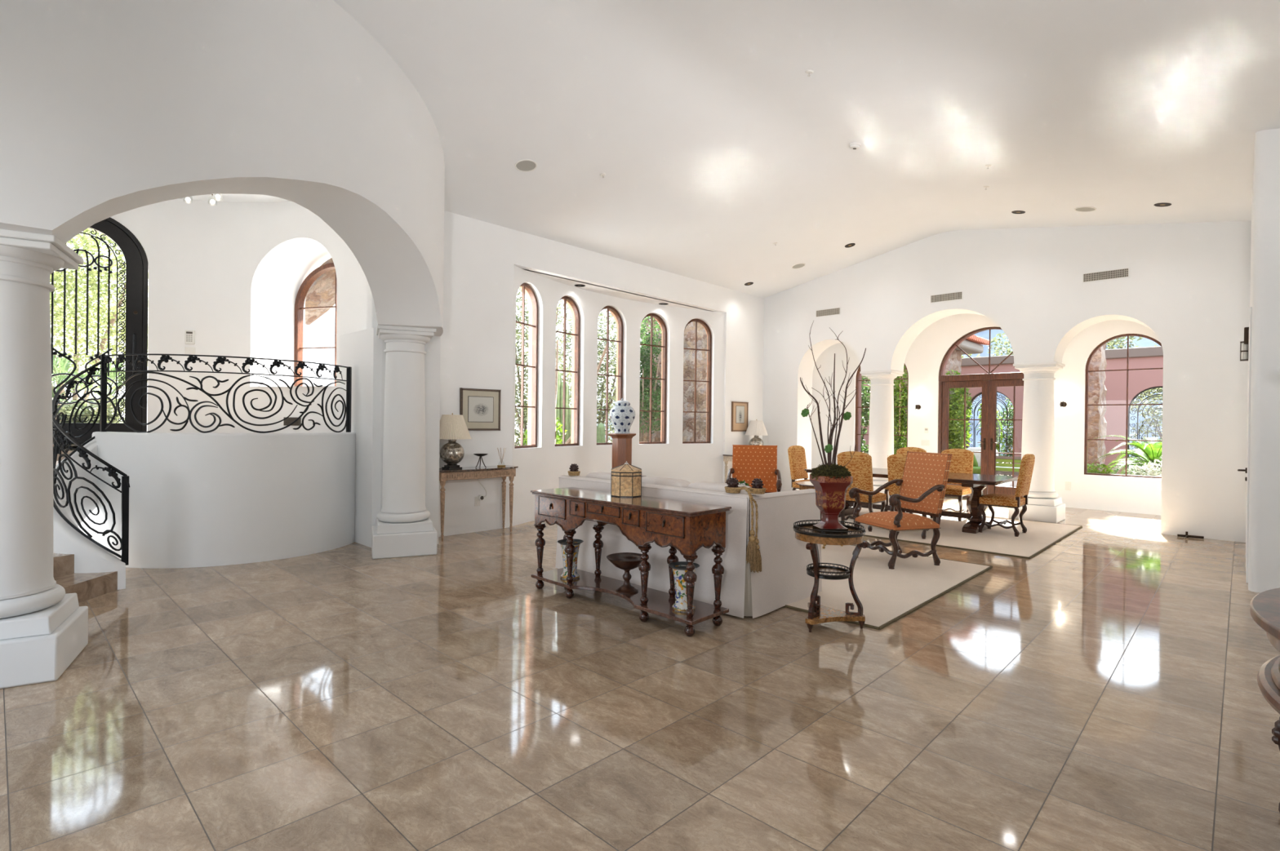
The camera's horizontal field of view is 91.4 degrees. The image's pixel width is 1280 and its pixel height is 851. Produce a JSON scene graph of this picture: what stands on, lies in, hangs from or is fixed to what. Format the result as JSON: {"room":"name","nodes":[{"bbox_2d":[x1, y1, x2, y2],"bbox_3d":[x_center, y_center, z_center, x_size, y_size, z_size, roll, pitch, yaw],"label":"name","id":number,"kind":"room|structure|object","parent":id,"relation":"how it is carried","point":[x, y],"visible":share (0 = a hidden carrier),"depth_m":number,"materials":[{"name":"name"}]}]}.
{"room":"living room","nodes":[
{"label":"living room","id":0,"kind":"room"},
{"bbox_2d":[53,444,117,603],"bbox_3d":[-5.237,0.783,6.446,5.896,1.050,6.285,0,0,-40],"label":"stairs","id":1,"kind":"structure","parent":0,"point":[87,586],"depth_m":4.86,"materials":[{"name":"stone"}]},
{"bbox_2d":[53,440,125,590],"bbox_3d":[-4.870,0.702,5.406,1.480,1.229,0.496,1,0,44],"label":"wall","id":2,"kind":"structure","parent":0,"point":[89,557],"depth_m":5.05,"materials":[{"name":"white paint"}]},
{"bbox_2d":[52,360,129,565],"bbox_3d":[-4.824,0.250,5.415,1.397,1.773,0.471,1,0,44],"label":"stair railing","id":3,"kind":"object","parent":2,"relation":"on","point":[60,433],"visible":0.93,"depth_m":5.10,"materials":[{"name":"metal"}]},
{"bbox_2d":[71,198,344,528],"bbox_3d":[-6.526,-1.083,6.844,2.721,4.750,6.123,1,0,44],"label":"wall","id":4,"kind":"structure","parent":0,"point":[203,257],"depth_m":8.29,"materials":[{"name":"white paint"}]},
{"bbox_2d":[50,217,148,444],"bbox_3d":[-6.962,-1.230,7.779,1.310,2.934,0.224,0,0,-38],"label":"door","id":5,"kind":"structure","parent":4,"relation":"in","point":[136,269],"depth_m":8.03,"materials":[{"name":"black metal"}]},
{"bbox_2d":[249,237,331,386],"bbox_3d":[-4.414,-1.498,8.612,1.390,1.970,0.920,1,0,16],"label":"window recess","id":6,"kind":"structure","parent":4,"relation":"attached to","point":[277,278],"depth_m":8.70,"materials":[{"name":"white paint"}]},
{"bbox_2d":[293,262,337,386],"bbox_3d":[-4.329,-1.413,8.910,1.380,1.800,0.100,1,0,16],"label":"window","id":7,"kind":"structure","parent":4,"relation":"in","point":[309,280],"depth_m":9.04,"materials":[{"name":"brown wood"}]},
{"bbox_2d":[305,257,335,325],"bbox_3d":[-4.213,-2.749,9.432,2.497,2.290,0.630,1,0,16],"label":"eave","id":8,"kind":"object","parent":4,"relation":"attached to","point":[322,293],"visible":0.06,"depth_m":9.57},
{"bbox_2d":[0,0,444,543],"bbox_3d":[-4.277,-1.049,4.688,3.908,4.750,6.659,1,0,44],"label":"wall","id":9,"kind":"structure","parent":0,"point":[108,108],"depth_m":3.83,"materials":[{"name":"white paint"}]},
{"bbox_2d":[91,431,355,568],"bbox_3d":[-4.064,0.696,6.347,2.407,1.250,0.907,0,0,-33],"label":"wall","id":10,"kind":"structure","parent":0,"point":[196,500],"depth_m":5.92,"materials":[{"name":"white paint"}]},
{"bbox_2d":[100,354,351,433],"bbox_3d":[-4.082,-0.295,6.269,2.206,0.749,0.706,0,0,-29],"label":"landing railing","id":11,"kind":"object","parent":10,"relation":"on","point":[141,357],"visible":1,"depth_m":6.01,"materials":[{"name":"metal"}]},
{"bbox_2d":[179,193,290,202],"bbox_3d":[-5.247,-3.029,5.634,6.000,0.120,6.000,1,0,44],"label":"ceiling","id":12,"kind":"structure","parent":0,"point":[227,197],"depth_m":8.20,"materials":[{"name":"paint"}]},
{"bbox_2d":[338,328,382,547],"bbox_3d":[-3.131,0.130,7.193,1.010,2.395,0.270,1,0,44],"label":"wall","id":13,"kind":"structure","parent":0,"point":[361,351],"depth_m":6.92,"materials":[{"name":"white paint"}]},
{"bbox_2d":[366,210,764,537],"bbox_3d":[-0.418,-0.656,9.993,0.670,4.000,8.000,1,0,44],"label":"wall","id":14,"kind":"structure","parent":0,"point":[481,257],"depth_m":9.07,"materials":[{"name":"white paint"}]},
{"bbox_2d":[459,387,501,431],"bbox_3d":[-2.001,-0.198,7.854,0.028,0.528,0.573,1,0,44],"label":"framed picture","id":15,"kind":"object","parent":14,"relation":"attached to","point":[480,409],"visible":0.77,"depth_m":7.85,"materials":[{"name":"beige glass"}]},
{"bbox_2d":[514,283,537,448],"bbox_3d":[-1.627,-0.829,8.665,0.070,2.282,0.644,1,0,24],"label":"window","id":16,"kind":"structure","parent":14,"relation":"in","point":[524,286],"depth_m":8.91,"materials":[{"name":"brown wood"}]},
{"bbox_2d":[555,296,580,446],"bbox_3d":[-1.153,-0.828,9.531,0.070,2.282,0.644,1,0,34],"label":"window","id":17,"kind":"structure","parent":14,"relation":"in","point":[577,319],"depth_m":9.75,"materials":[{"name":"brown wood"}]},
{"bbox_2d":[596,306,622,444],"bbox_3d":[-0.539,-0.824,10.304,0.070,2.282,0.644,1,0,43],"label":"window","id":18,"kind":"structure","parent":14,"relation":"in","point":[612,309],"depth_m":10.38,"materials":[{"name":"brown wood"}]},
{"bbox_2d":[639,313,666,444],"bbox_3d":[0.194,-0.819,10.959,0.644,2.282,0.070,0,0,-37],"label":"window","id":19,"kind":"structure","parent":14,"relation":"in","point":[659,318],"depth_m":11.10,"materials":[{"name":"brown wood"}]},
{"bbox_2d":[682,319,711,444],"bbox_3d":[1.018,-0.812,11.475,0.644,2.282,0.070,0,0,-27],"label":"window","id":20,"kind":"structure","parent":14,"relation":"in","point":[705,326],"depth_m":11.57,"materials":[{"name":"brown wood"}]},
{"bbox_2d":[731,401,748,431],"bbox_3d":[1.905,-0.169,11.904,0.028,0.568,0.518,1,0,44],"label":"framed picture","id":21,"kind":"object","parent":14,"relation":"attached to","point":[740,411],"visible":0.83,"depth_m":11.88,"materials":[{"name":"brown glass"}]},
{"bbox_2d":[520,286,707,445],"bbox_3d":[-0.374,-0.706,10.229,0.647,4.300,4.938,1,0,44],"label":"wall","id":22,"kind":"structure","parent":0,"point":[526,295],"depth_m":9.86,"materials":[{"name":"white paint"}]},
{"bbox_2d":[522,268,714,311],"bbox_3d":[-0.294,-2.165,10.160,0.525,0.100,4.812,1,0,44],"label":"ceiling","id":23,"kind":"structure","parent":0,"point":[594,288],"depth_m":9.95,"materials":[{"name":"white paint"}]},
{"bbox_2d":[0,496,1279,850],"bbox_3d":[-0.871,1.397,3.693,9.150,0.060,22.120,1,0,44],"label":"floor","id":24,"kind":"structure","parent":0,"point":[1099,690],"depth_m":2.96,"materials":[{"name":"tile"}]},
{"bbox_2d":[0,229,88,688],"bbox_3d":[-3.474,0.166,3.393,0.620,2.347,0.620,0,0,-30],"label":"column","id":25,"kind":"structure","parent":24,"relation":"on","point":[44,628],"depth_m":3.32,"materials":[{"name":"white paint"}]},
{"bbox_2d":[371,324,437,559],"bbox_3d":[-2.498,0.163,6.632,0.620,2.347,0.620,1,0,-24],"label":"column","id":26,"kind":"structure","parent":24,"relation":"on","point":[403,527],"depth_m":6.44,"materials":[{"name":"white paint"}]},
{"bbox_2d":[439,465,518,542],"bbox_3d":[-2.005,0.927,7.596,0.397,0.822,1.164,1,0,44],"label":"console","id":27,"kind":"object","parent":24,"relation":"on","point":[490,472],"visible":0.87,"depth_m":7.49,"materials":[{"name":"wood"}]},
{"bbox_2d":[439,413,471,470],"bbox_3d":[-2.220,0.182,7.378,0.438,0.662,0.450,1,0,19],"label":"table lamp","id":28,"kind":"object","parent":27,"relation":"on","point":[453,428],"visible":0.94,"depth_m":7.27,"materials":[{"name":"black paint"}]},
{"bbox_2d":[608,433,635,468],"bbox_3d":[-0.261,0.732,8.889,0.406,1.238,0.406,1,0,44],"label":"pedestal stand","id":29,"kind":"object","parent":24,"relation":"on","point":[621,442],"visible":0.48,"depth_m":8.76,"materials":[{"name":"brown wood"}]},
{"bbox_2d":[608,398,635,433],"bbox_3d":[-0.252,-0.137,8.885,0.372,0.500,0.372,1,0,44],"label":"ginger jar","id":30,"kind":"object","parent":29,"relation":"on","point":[622,415],"visible":0.98,"depth_m":8.77,"materials":[{"name":"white ceramic"}]},
{"bbox_2d":[530,487,731,636],"bbox_3d":[-0.142,0.960,4.751,1.724,0.820,0.450,1,0,44],"label":"console table","id":31,"kind":"object","parent":24,"relation":"on","point":[686,527],"visible":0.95,"depth_m":4.40,"materials":[{"name":"brown wood"}]},
{"bbox_2d":[556,538,583,579],"bbox_3d":[-0.571,1.095,5.112,0.216,0.297,0.216,1,0,44],"label":"ceramic vase","id":32,"kind":"object","parent":31,"relation":"on","point":[563,544],"visible":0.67,"depth_m":5.07,"materials":[{"name":"ceramic"}]},
{"bbox_2d":[606,552,642,594],"bbox_3d":[-0.098,1.121,4.721,0.316,0.260,0.316,1,0,44],"label":"wooden compote","id":33,"kind":"object","parent":31,"relation":"on","point":[626,562],"visible":0.94,"depth_m":4.69,"materials":[{"name":"brown wood"}]},
{"bbox_2d":[610,461,641,497],"bbox_3d":[-0.107,0.414,4.900,0.238,0.272,0.238,1,0,44],"label":"box","id":34,"kind":"object","parent":31,"relation":"on","point":[626,478],"visible":1,"depth_m":4.80,"materials":[{"name":"brown wood"}]},
{"bbox_2d":[531,568,728,626],"bbox_3d":[-0.147,1.263,4.750,1.724,0.026,0.405,1,0,44],"label":"shelf","id":35,"kind":"object","parent":31,"relation":"attached to","point":[660,603],"depth_m":4.59,"materials":[{"name":"brown wood"}]},
{"bbox_2d":[668,561,699,612],"bbox_3d":[0.300,1.106,4.278,0.216,0.302,0.216,1,0,19],"label":"ceramic vase","id":36,"kind":"object","parent":31,"relation":"on","point":[679,570],"visible":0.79,"depth_m":4.23,"materials":[{"name":"ceramic"}]},
{"bbox_2d":[722,454,733,483],"bbox_3d":[2.070,0.953,11.822,0.397,0.822,1.164,1,0,44],"label":"console","id":37,"kind":"object","parent":24,"relation":"on","point":[726,458],"visible":0.1,"depth_m":11.53,"materials":[{"name":"stone"}]},
{"bbox_2d":[745,419,768,445],"bbox_3d":[2.226,0.211,11.960,0.438,0.662,0.450,1,0,19],"label":"table lamp","id":38,"kind":"object","parent":37,"relation":"on","point":[756,428],"visible":0.71,"depth_m":11.84,"materials":[{"name":"fabric"}]},
{"bbox_2d":[792,520,867,632],"bbox_3d":[1.306,1.039,4.345,0.484,0.696,0.496,1,0,-12],"label":"table","id":39,"kind":"object","parent":24,"relation":"on","point":[818,614],"visible":0.95,"depth_m":4.24,"materials":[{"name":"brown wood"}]},
{"bbox_2d":[809,568,848,575],"bbox_3d":[1.307,1.026,4.339,0.276,0.012,0.276,1,0,44],"label":"shelf","id":40,"kind":"object","parent":39,"relation":"attached to","point":[825,570],"depth_m":4.36,"materials":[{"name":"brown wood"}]},
{"bbox_2d":[809,474,853,533],"bbox_3d":[1.323,0.539,4.340,0.236,0.390,0.236,1,0,-6],"label":"urn","id":41,"kind":"object","parent":39,"relation":"on","point":[830,494],"visible":0.94,"depth_m":4.26,"materials":[{"name":"ceramic"}]},
{"bbox_2d":[800,320,866,480],"bbox_3d":[1.332,-0.167,4.342,0.378,1.110,0.303,1,0,35],"label":"branch arrangement","id":42,"kind":"object","parent":41,"relation":"on","point":[828,469],"visible":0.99,"depth_m":4.33,"materials":[{"name":"plant"}]},
{"bbox_2d":[859,369,904,505],"bbox_3d":[4.292,0.217,11.114,0.620,2.347,0.620,1,0,44],"label":"column","id":43,"kind":"structure","parent":24,"relation":"on","point":[881,433],"depth_m":10.94,"materials":[{"name":"white paint"}]},
{"bbox_2d":[782,544,992,630],"bbox_3d":[1.349,1.371,6.366,3.353,0.016,2.669,1,0,44],"label":"area rug","id":44,"kind":"object","parent":24,"relation":"on","point":[886,595],"visible":0.42,"depth_m":5.46,"materials":[{"name":"beige carpet"}]},
{"bbox_2d":[555,471,822,618],"bbox_3d":[0.345,0.906,5.543,2.222,0.908,1.077,1,0,44],"label":"sofa","id":45,"kind":"object","parent":44,"relation":"on","point":[784,580],"visible":0.48,"depth_m":4.79,"materials":[{"name":"beige fabric"}]},
{"bbox_2d":[585,471,611,479],"bbox_3d":[-0.259,0.674,5.816,0.621,0.460,0.207,1,0,44],"label":"cushion","id":46,"kind":"object","parent":45,"relation":"on","point":[607,476],"depth_m":5.80,"materials":[{"name":"beige fabric"}]},
{"bbox_2d":[641,476,690,488],"bbox_3d":[0.192,0.681,5.381,0.621,0.460,0.207,1,0,44],"label":"cushion","id":47,"kind":"object","parent":45,"relation":"on","point":[647,480],"depth_m":5.25,"materials":[{"name":"beige fabric"}]},
{"bbox_2d":[686,481,755,494],"bbox_3d":[0.643,0.688,4.947,0.621,0.460,0.207,1,0,44],"label":"cushion","id":48,"kind":"object","parent":45,"relation":"on","point":[708,486],"depth_m":4.91,"materials":[{"name":"beige fabric"}]},
{"bbox_2d":[724,477,765,573],"bbox_3d":[0.763,0.711,4.538,0.317,0.651,0.230,1,0,44],"label":"tieback","id":49,"kind":"object","parent":45,"relation":"attached to","point":[753,557],"visible":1,"depth_m":4.42,"materials":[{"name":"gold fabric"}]},
{"bbox_2d":[725,444,782,493],"bbox_3d":[1.429,0.808,7.839,0.672,1.104,0.775,1,0,11],"label":"armchair","id":50,"kind":"object","parent":44,"relation":"on","point":[749,463],"visible":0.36,"depth_m":8.10,"materials":[{"name":"orange fabric"}]},
{"bbox_2d":[795,481,851,549],"bbox_3d":[2.094,1.020,7.171,0.549,0.699,0.670,0,0,-31],"label":"table","id":51,"kind":"object","parent":44,"relation":"on","point":[802,485],"visible":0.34,"depth_m":7.10,"materials":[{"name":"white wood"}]},
{"bbox_2d":[848,451,952,569],"bbox_3d":[2.648,0.827,6.367,0.775,1.104,0.672,1,0,-19],"label":"armchair","id":52,"kind":"object","parent":44,"relation":"on","point":[923,483],"visible":0.94,"depth_m":6.28,"materials":[{"name":"orange fabric"}]},
{"bbox_2d":[838,506,1082,559],"bbox_3d":[3.821,1.387,8.956,3.714,0.016,3.009,1,0,44],"label":"area rug","id":53,"kind":"object","parent":24,"relation":"on","point":[1039,536],"visible":0.42,"depth_m":7.83,"materials":[{"name":"beige carpet"}]},
{"bbox_2d":[787,445,809,490],"bbox_3d":[2.716,0.847,10.018,0.561,1.035,0.461,1,0,44],"label":"dining chair","id":54,"kind":"object","parent":53,"relation":"on","point":[797,455],"visible":0.5,"depth_m":10.06,"materials":[{"name":"fabric"}]},
{"bbox_2d":[836,451,886,532],"bbox_3d":[2.965,0.857,8.361,0.461,1.035,0.561,1,0,44],"label":"dining chair","id":55,"kind":"object","parent":53,"relation":"on","point":[860,467],"visible":0.51,"depth_m":8.14,"materials":[{"name":"fabric"}]},
{"bbox_2d":[804,467,1017,533],"bbox_3d":[3.816,1.028,8.956,2.600,0.705,1.160,1,0,44],"label":"dining table","id":56,"kind":"object","parent":53,"relation":"on","point":[977,483],"visible":0.59,"depth_m":8.24,"materials":[{"name":"brown wood"}]},
{"bbox_2d":[887,453,936,539],"bbox_3d":[3.441,0.864,7.874,0.461,1.035,0.561,1,0,44],"label":"dining chair","id":57,"kind":"object","parent":53,"relation":"on","point":[895,463],"visible":0.34,"depth_m":7.77,"materials":[{"name":"fabric"}]},
{"bbox_2d":[929,448,973,521],"bbox_3d":[4.687,0.871,9.396,0.461,1.035,0.561,1,0,44],"label":"dining chair","id":58,"kind":"object","parent":53,"relation":"on","point":[962,462],"visible":0.38,"depth_m":9.40,"materials":[{"name":"fabric"}]},
{"bbox_2d":[978,453,1035,537],"bbox_3d":[4.755,0.877,8.106,0.561,1.035,0.461,1,0,44],"label":"dining chair","id":59,"kind":"object","parent":53,"relation":"on","point":[1027,464],"visible":0.99,"depth_m":7.96,"materials":[{"name":"fabric"}]},
{"bbox_2d":[1008,361,1065,523],"bbox_3d":[6.018,0.243,9.450,0.620,2.347,0.620,1,0,44],"label":"column","id":60,"kind":"structure","parent":24,"relation":"on","point":[1044,504],"depth_m":9.27,"materials":[{"name":"white paint"}]},
{"bbox_2d":[1249,587,1279,813],"bbox_3d":[2.285,1.013,1.931,0.583,0.809,1.494,1,0,44],"label":"table","id":61,"kind":"object","parent":24,"relation":"on","point":[1264,607],"visible":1,"depth_m":2.02,"materials":[{"name":"brown wood"}]},
{"bbox_2d":[333,0,1279,297],"bbox_3d":[0.842,-2.821,4.884,8.430,0.967,13.625,1,0,44],"label":"ceiling","id":62,"kind":"structure","parent":0,"point":[714,144],"depth_m":5.85,"materials":[{"name":"paint"}]},
{"bbox_2d":[515,159,537,172],"bbox_3d":[-1.231,-2.806,6.747,0.239,0.051,0.235,0,0,-41],"label":"ceiling speaker","id":63,"kind":"object","parent":62,"relation":"attached to","point":[525,165],"visible":1,"depth_m":6.74,"materials":[{"name":"grey"}]},
{"bbox_2d":[857,330,1102,452],"bbox_3d":[6.746,-0.736,11.880,7.800,4.500,0.220,1,0,44],"label":"wall","id":64,"kind":"structure","parent":0,"point":[957,344],"depth_m":13.75,"materials":[{"name":"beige paint"}]},
{"bbox_2d":[811,313,1161,515],"bbox_3d":[6.624,-0.487,11.758,7.800,3.800,0.120,1,0,44],"label":"wall","id":65,"kind":"structure","parent":0,"point":[925,356],"depth_m":11.02,"materials":[{"name":"white paint"}]},
{"bbox_2d":[854,364,908,451],"bbox_3d":[5.130,-0.381,13.240,1.144,2.372,0.070,1,0,44],"label":"window","id":66,"kind":"structure","parent":65,"relation":"in","point":[857,380],"depth_m":13.59,"materials":[{"name":"brown wood"}]},
{"bbox_2d":[937,327,1023,498],"bbox_3d":[6.579,-0.218,11.791,1.770,3.260,0.134,1,0,44],"label":"door","id":67,"kind":"structure","parent":65,"relation":"in","point":[988,382],"depth_m":11.82,"materials":[{"name":"brown wood"}]},
{"bbox_2d":[1084,333,1163,479],"bbox_3d":[8.094,-0.336,10.382,1.144,2.372,0.070,1,0,44],"label":"window","id":68,"kind":"structure","parent":65,"relation":"in","point":[1102,344],"depth_m":10.47,"materials":[{"name":"brown wood"}]},
{"bbox_2d":[762,221,1251,542],"bbox_3d":[5.163,-0.914,10.280,7.160,4.634,0.560,1,0,44],"label":"wall","id":69,"kind":"structure","parent":0,"point":[1188,284],"depth_m":8.89,"materials":[{"name":"white paint"}]},
{"bbox_2d":[815,306,840,318],"bbox_3d":[3.465,-2.088,11.527,0.500,0.150,0.014,1,0,44],"label":"air vent","id":70,"kind":"object","parent":69,"relation":"in","point":[832,311],"visible":1,"depth_m":11.52,"materials":[{"name":"metal"}]},
{"bbox_2d":[929,290,963,303],"bbox_3d":[4.948,-2.073,10.097,0.510,0.150,0.014,1,0,44],"label":"air vent","id":71,"kind":"object","parent":69,"relation":"in","point":[955,295],"visible":1,"depth_m":10.09,"materials":[{"name":"metal"}]},
{"bbox_2d":[1081,266,1129,284],"bbox_3d":[6.445,-2.081,8.653,0.540,0.150,0.014,1,0,44],"label":"air vent","id":72,"kind":"object","parent":69,"relation":"in","point":[1122,273],"visible":1,"depth_m":8.65,"materials":[{"name":"metal"}]},
{"bbox_2d":[1248,128,1279,593],"bbox_3d":[6.597,-0.639,6.319,0.610,4.150,3.250,1,0,44],"label":"wall","id":73,"kind":"structure","parent":0,"point":[1264,545],"depth_m":5.31,"materials":[{"name":"white paint"}]},
{"bbox_2d":[1240,327,1248,361],"bbox_3d":[6.890,-0.926,7.115,0.080,0.376,0.100,1,0,44],"label":"lantern sconce","id":74,"kind":"object","parent":73,"relation":"attached to","point":[1244,348],"visible":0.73,"depth_m":7.09,"materials":[{"name":"brown metal"}]},
{"bbox_2d":[1245,306,1252,583],"bbox_3d":[6.156,0.181,6.322,0.012,2.500,1.850,1,0,44],"label":"trim","id":75,"kind":"structure","parent":73,"relation":"attached to","point":[1251,308],"depth_m":5.66,"materials":[{"name":"white paint"}]},
{"label":"outside","id":76,"kind":"structure","parent":0,"visible":0},
{"bbox_3d":[-21.655,0.257,14.214,29.100,0.180,18.400,1,0,44],"label":"driveway","id":77,"kind":"object","parent":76,"visible":0},
{"bbox_2d":[51,353,100,421],"bbox_3d":[-10.199,-0.529,10.922,1.842,1.668,1.786,1,0,44],"label":"fan palm","id":78,"kind":"object","parent":77,"relation":"on","point":[64,366],"visible":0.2,"depth_m":10.93,"materials":[{"name":"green plant"}]},
{"bbox_2d":[57,395,124,423],"bbox_3d":[-9.389,-0.067,10.717,1.602,0.948,1.047,1,0,44],"label":"shrub","id":79,"kind":"object","parent":77,"relation":"on","point":[88,411],"visible":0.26,"depth_m":10.50,"materials":[{"name":"green plant"}]},
{"bbox_2d":[49,228,148,408],"bbox_3d":[-13.622,-3.202,15.389,6.974,7.110,6.403,1,0,9],"label":"tree","id":80,"kind":"object","parent":77,"relation":"on","point":[85,238],"visible":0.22,"depth_m":14.66,"materials":[{"name":"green plant"}]},
{"bbox_2d":[55,356,147,410],"bbox_3d":[-10.443,-0.554,12.225,1.825,1.702,1.863,1,0,44],"label":"fan palm","id":81,"kind":"object","parent":77,"relation":"on","point":[113,375],"visible":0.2,"depth_m":12.10,"materials":[{"name":"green plant"}]},
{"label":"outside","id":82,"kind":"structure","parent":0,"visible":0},
{"bbox_2d":[514,435,1133,475],"bbox_3d":[15.174,1.541,30.162,100.000,0.170,55.500,1,0,44],"label":"ground","id":83,"kind":"structure","parent":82,"point":[517,436],"depth_m":38.95,"materials":[{"name":"plant"}]},
{"bbox_2d":[514,287,572,445],"bbox_3d":[-2.435,-1.063,13.725,2.390,5.100,2.313,1,0,-14],"label":"tree","id":84,"kind":"object","parent":83,"relation":"on","point":[517,411],"visible":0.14,"depth_m":13.51,"materials":[{"name":"green plant"}]},
{"bbox_2d":[555,368,571,444],"bbox_3d":[-1.567,0.141,12.693,0.267,2.600,0.467,1,0,44],"label":"cactus","id":85,"kind":"object","parent":83,"relation":"on","point":[560,384],"visible":0.31,"depth_m":12.60,"materials":[{"name":"plant"}]},
{"bbox_2d":[555,340,606,444],"bbox_3d":[-1.248,-0.270,11.707,1.070,3.424,0.941,1,0,15],"label":"twisted trunk","id":86,"kind":"object","parent":83,"relation":"on","point":[568,442],"visible":0.27,"depth_m":11.98,"materials":[{"name":"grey plant"}]},
{"bbox_2d":[555,309,647,442],"bbox_3d":[-1.238,-1.171,17.339,2.543,5.495,2.964,1,0,-19],"label":"tree","id":87,"kind":"object","parent":83,"relation":"on","point":[601,390],"visible":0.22,"depth_m":17.10,"materials":[{"name":"green plant"}]},
{"bbox_2d":[613,316,662,442],"bbox_3d":[0.116,-0.602,15.098,1.995,4.210,1.137,1,0,44],"label":"tree","id":88,"kind":"object","parent":83,"relation":"on","point":[644,398],"visible":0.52,"depth_m":14.88,"materials":[{"name":"green plant"}]},
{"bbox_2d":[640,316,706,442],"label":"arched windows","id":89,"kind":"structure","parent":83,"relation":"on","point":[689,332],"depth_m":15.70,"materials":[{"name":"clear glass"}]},
{"bbox_2d":[860,376,870,454],"bbox_3d":[5.553,0.107,16.003,1.034,3.004,0.644,1,0,29],"label":"hedge","id":90,"kind":"object","parent":83,"relation":"on","point":[864,415],"visible":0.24,"depth_m":15.85,"materials":[{"name":"green plant"}]},
{"bbox_2d":[596,329,1162,461],"bbox_3d":[24.108,-6.138,39.306,70.000,15.443,22.000,1,0,44],"label":"hillside","id":91,"kind":"structure","parent":83,"relation":"on","point":[1144,343],"depth_m":32.07,"materials":[{"name":"green plant"}]},
{"bbox_2d":[893,365,907,454],"bbox_3d":[6.292,0.017,15.331,1.203,3.279,0.954,1,0,44],"label":"hedge","id":92,"kind":"object","parent":83,"relation":"on","point":[900,401],"visible":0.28,"depth_m":15.11,"materials":[{"name":"green plant"}]},
{"bbox_2d":[945,369,973,449],"bbox_3d":[7.340,0.190,14.692,0.927,2.988,0.874,1,0,44],"label":"hedge","id":93,"kind":"object","parent":83,"relation":"on","point":[956,437],"visible":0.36,"depth_m":14.44,"materials":[{"name":"green plant"}]},
{"bbox_2d":[976,400,1013,475],"bbox_3d":[11.013,0.345,18.001,2.423,2.696,1.056,1,0,38],"label":"brush","id":94,"kind":"object","parent":83,"relation":"on","point":[1009,444],"visible":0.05,"depth_m":18.18,"materials":[{"name":"green plant"}]},
{"bbox_2d":[861,355,1163,476],"bbox_3d":[10.875,-0.033,15.596,18.000,3.150,0.350,1,0,44],"label":"wall","id":95,"kind":"structure","parent":83,"relation":"on","point":[1115,384],"depth_m":14.92,"materials":[{"name":"pink paint"}]},
{"bbox_2d":[966,391,1013,475],"bbox_3d":[9.465,0.208,16.881,1.194,2.327,0.040,1,0,44],"label":"iron gate","id":96,"kind":"object","parent":95,"relation":"attached to","point":[980,393],"visible":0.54,"depth_m":16.72,"materials":[{"name":"metal"}]},
{"bbox_2d":[903,346,1163,369],"bbox_3d":[10.886,-1.718,15.582,18.000,0.220,0.470,1,0,44],"label":"wall capping","id":97,"kind":"structure","parent":95,"relation":"on","point":[1149,351],"depth_m":14.90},
{"bbox_2d":[1127,386,1162,471],"bbox_3d":[12.005,0.247,14.431,1.192,2.326,0.040,1,0,44],"label":"iron gate","id":98,"kind":"object","parent":95,"relation":"attached to","point":[1153,388],"visible":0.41,"depth_m":14.68,"materials":[{"name":"metal"}]},
{"bbox_2d":[986,333,1153,435],"bbox_3d":[14.348,-1.335,21.363,3.362,5.710,4.968,0,0,-35],"label":"tree","id":99,"kind":"object","parent":83,"relation":"on","point":[1109,344],"visible":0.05,"depth_m":21.93,"materials":[{"name":"green plant"}]},
{"bbox_2d":[1128,387,1162,471],"bbox_3d":[13.651,0.269,15.795,2.741,2.897,0.938,1,0,44],"label":"brush","id":100,"kind":"object","parent":83,"relation":"on","point":[1160,418],"visible":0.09,"depth_m":16.17,"materials":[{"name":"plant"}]},
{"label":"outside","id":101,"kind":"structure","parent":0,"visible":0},
{"bbox_2d":[996,480,1017,487],"bbox_3d":[8.915,1.467,13.587,13.000,0.045,5.250,1,0,44],"label":"floor","id":102,"kind":"structure","parent":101,"point":[1008,484],"depth_m":15.27,"materials":[{"name":"white"}]},
{"bbox_2d":[944,349,961,445],"bbox_3d":[7.266,-0.221,15.431,0.988,3.250,0.958,1,0,44],"label":"stone pier","id":103,"kind":"structure","parent":102,"relation":"on","point":[954,362],"depth_m":15.07,"materials":[{"name":"stone"}]},
{"bbox_2d":[955,334,989,355],"bbox_3d":[7.391,-2.187,15.888,2.246,0.680,1.938,1,0,44],"label":"tiled eave","id":104,"kind":"object","parent":103,"relation":"on","point":[972,344],"visible":0.19,"depth_m":15.28,"materials":[{"name":"red ceramic"}]},
{"bbox_2d":[965,447,998,475],"bbox_3d":[8.170,0.976,15.041,0.740,0.880,0.705,1,0,36],"label":"lounge chair","id":105,"kind":"object","parent":102,"relation":"on","point":[976,462],"visible":0.14,"depth_m":15.21,"materials":[{"name":"fabric"}]},
{"bbox_2d":[995,456,1021,475],"bbox_3d":[8.533,1.062,14.410,0.840,0.720,0.640,1,0,44],"label":"slatted bench","id":106,"kind":"object","parent":102,"relation":"on","point":[1001,468],"visible":0.34,"depth_m":14.18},
{"bbox_2d":[1087,343,1106,471],"bbox_3d":[9.412,-0.338,13.153,0.580,3.550,0.860,1,0,44],"label":"stone pier","id":107,"kind":"structure","parent":102,"relation":"on","point":[1097,391],"depth_m":12.77,"materials":[{"name":"beige stone"}]},
{"bbox_2d":[1088,435,1162,475],"bbox_3d":[9.498,0.824,11.476,2.031,1.289,1.909,1,0,44],"label":"sago palm","id":108,"kind":"object","parent":102,"relation":"on","point":[1148,451],"visible":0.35,"depth_m":11.44,"materials":[{"name":"green plant"}]},
{"bbox_2d":[1128,459,1161,476],"bbox_3d":[8.885,1.048,10.935,1.043,0.980,0.714,1,0,44],"label":"flowering shrub","id":109,"kind":"object","parent":102,"relation":"on","point":[1154,472],"visible":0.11,"depth_m":10.87,"materials":[{"name":"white plant"}]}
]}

